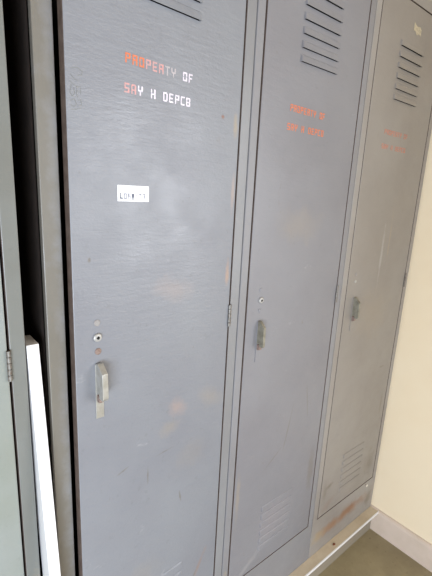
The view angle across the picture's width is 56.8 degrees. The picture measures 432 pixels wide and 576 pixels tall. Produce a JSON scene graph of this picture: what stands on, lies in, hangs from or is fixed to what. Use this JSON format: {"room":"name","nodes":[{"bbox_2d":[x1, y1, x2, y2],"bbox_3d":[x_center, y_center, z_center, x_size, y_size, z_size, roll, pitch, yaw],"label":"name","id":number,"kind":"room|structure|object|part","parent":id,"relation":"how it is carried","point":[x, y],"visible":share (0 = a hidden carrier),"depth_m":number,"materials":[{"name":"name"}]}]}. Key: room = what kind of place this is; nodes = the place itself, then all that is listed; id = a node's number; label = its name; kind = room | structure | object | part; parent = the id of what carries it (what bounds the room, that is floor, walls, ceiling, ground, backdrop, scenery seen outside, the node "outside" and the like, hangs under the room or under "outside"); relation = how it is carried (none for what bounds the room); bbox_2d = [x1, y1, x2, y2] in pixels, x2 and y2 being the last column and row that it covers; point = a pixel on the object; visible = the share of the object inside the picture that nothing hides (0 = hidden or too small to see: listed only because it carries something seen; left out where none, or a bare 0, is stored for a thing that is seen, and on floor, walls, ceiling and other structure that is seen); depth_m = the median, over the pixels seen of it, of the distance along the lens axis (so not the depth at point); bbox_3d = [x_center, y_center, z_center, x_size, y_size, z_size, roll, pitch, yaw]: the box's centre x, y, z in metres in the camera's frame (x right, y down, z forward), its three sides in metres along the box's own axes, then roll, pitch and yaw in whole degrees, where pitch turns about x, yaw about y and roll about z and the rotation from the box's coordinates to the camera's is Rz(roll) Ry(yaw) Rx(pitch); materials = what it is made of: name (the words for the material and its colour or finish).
{"room":"changing room","nodes":[
{"label":"changing room","id":0,"kind":"room"},
{"bbox_2d":[318,529,431,575],"bbox_3d":[0.071,1.623,-0.774,4.385,0.050,4.750,-8,17,-39],"label":"floor","id":1,"kind":"structure","parent":0,"point":[371,554],"depth_m":1.56,"materials":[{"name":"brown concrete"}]},
{"bbox_2d":[25,335,60,575],"bbox_3d":[-0.308,0.640,0.770,0.023,1.110,0.169,-10,18,-42],"label":"board","id":2,"kind":"object","parent":1,"relation":"on","point":[44,500],"visible":0.76,"depth_m":0.70,"materials":[{"name":"white wood"}]},
{"bbox_2d":[288,506,378,575],"bbox_3d":[-0.197,1.026,1.359,1.804,0.100,0.598,-8,17,-39],"label":"platform","id":3,"kind":"object","parent":1,"relation":"on","point":[319,561],"visible":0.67,"depth_m":1.53,"materials":[{"name":"white wood"}]},
{"bbox_2d":[0,0,39,575],"bbox_3d":[-0.628,0.149,0.714,0.426,1.862,0.531,-8,17,-39],"label":"locker","id":4,"kind":"object","parent":3,"relation":"on","point":[19,550],"visible":1,"depth_m":0.66,"materials":[{"name":"grey metal"}]},
{"bbox_3d":[-0.482,0.136,0.532,0.370,1.670,0.018,-8,17,-39],"label":"door","id":5,"kind":"part","parent":4,"relation":"part of","materials":[{"name":"grey paint"}]},
{"bbox_3d":[-0.642,0.144,0.730,0.426,1.862,0.488,-8,17,-39],"label":"casing","id":6,"kind":"part","parent":4,"relation":"part of","materials":[{"name":"grey metal"}]},
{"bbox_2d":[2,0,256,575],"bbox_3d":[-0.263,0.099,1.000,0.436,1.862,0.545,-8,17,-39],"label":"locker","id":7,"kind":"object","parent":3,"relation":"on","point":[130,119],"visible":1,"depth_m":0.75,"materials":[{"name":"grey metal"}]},
{"bbox_3d":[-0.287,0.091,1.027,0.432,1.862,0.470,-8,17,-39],"label":"panel","id":8,"kind":"part","parent":7,"relation":"part of","materials":[{"name":"grey metal"}]},
{"bbox_3d":[-0.215,0.191,0.739,0.015,0.109,0.002,-9,18,-41],"label":"handle plate","id":9,"kind":"part","parent":7,"relation":"part of","materials":[{"name":"silver metal"}]},
{"bbox_3d":[-0.205,0.170,0.722,0.011,0.067,0.027,-9,18,-41],"label":"handle","id":10,"kind":"part","parent":7,"relation":"part of","materials":[{"name":"metal"}]},
{"bbox_2d":[120,193,144,199],"bbox_3d":[-0.146,-0.161,0.704,0.051,0.012,0.001,-9,18,-41],"label":"print","id":11,"kind":"object","parent":7,"relation":"on","point":[129,195],"depth_m":0.70},
{"bbox_2d":[221,0,376,575],"bbox_3d":[0.064,0.049,1.276,0.420,1.862,0.524,-8,17,-39],"label":"locker","id":12,"kind":"object","parent":3,"relation":"on","point":[312,57],"visible":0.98,"depth_m":1.05,"materials":[{"name":"grey metal"}]},
{"bbox_3d":[0.108,0.137,1.018,0.016,0.109,0.002,-8,17,-39],"label":"handle plate","id":13,"kind":"part","parent":12,"relation":"part of","materials":[{"name":"grey paint"}]},
{"bbox_3d":[0.114,0.117,1.002,0.008,0.067,0.023,-8,17,-39],"label":"handle","id":14,"kind":"part","parent":12,"relation":"part of","materials":[{"name":"grey metal"}]},
{"bbox_3d":[0.052,0.046,1.290,0.420,1.862,0.488,-8,17,-39],"label":"casing","id":15,"kind":"part","parent":12,"relation":"part of","materials":[{"name":"grey metal"}]},
{"bbox_2d":[308,0,431,557],"bbox_3d":[0.393,0.003,1.542,0.424,1.862,0.524,-8,17,-39],"label":"locker","id":16,"kind":"object","parent":3,"relation":"on","point":[396,126],"visible":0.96,"depth_m":1.32,"materials":[{"name":"grey metal"}]},
{"bbox_3d":[0.439,0.085,1.285,0.016,0.109,0.002,-8,17,-39],"label":"handle plate","id":17,"kind":"part","parent":16,"relation":"part of","materials":[{"name":"grey paint"}]},
{"bbox_3d":[0.446,0.065,1.268,0.008,0.067,0.023,-8,17,-39],"label":"handle","id":18,"kind":"part","parent":16,"relation":"part of","materials":[{"name":"grey metal"}]},
{"bbox_3d":[0.381,-0.001,1.555,0.424,1.862,0.488,-8,17,-39],"label":"casing","id":19,"kind":"part","parent":16,"relation":"part of","materials":[{"name":"grey metal"}]},
{"bbox_2d":[371,0,431,543],"bbox_3d":[1.800,0.099,0.264,0.120,2.600,4.750,-8,17,-39],"label":"wall","id":20,"kind":"structure","parent":0,"point":[402,490],"depth_m":1.52,"materials":[{"name":"beige paint"}]},
{"bbox_2d":[370,504,431,571],"bbox_3d":[0.996,1.091,1.328,0.013,0.104,1.180,-8,17,-39],"label":"baseboard","id":21,"kind":"structure","parent":20,"relation":"attached to","point":[401,537],"depth_m":1.60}
]}

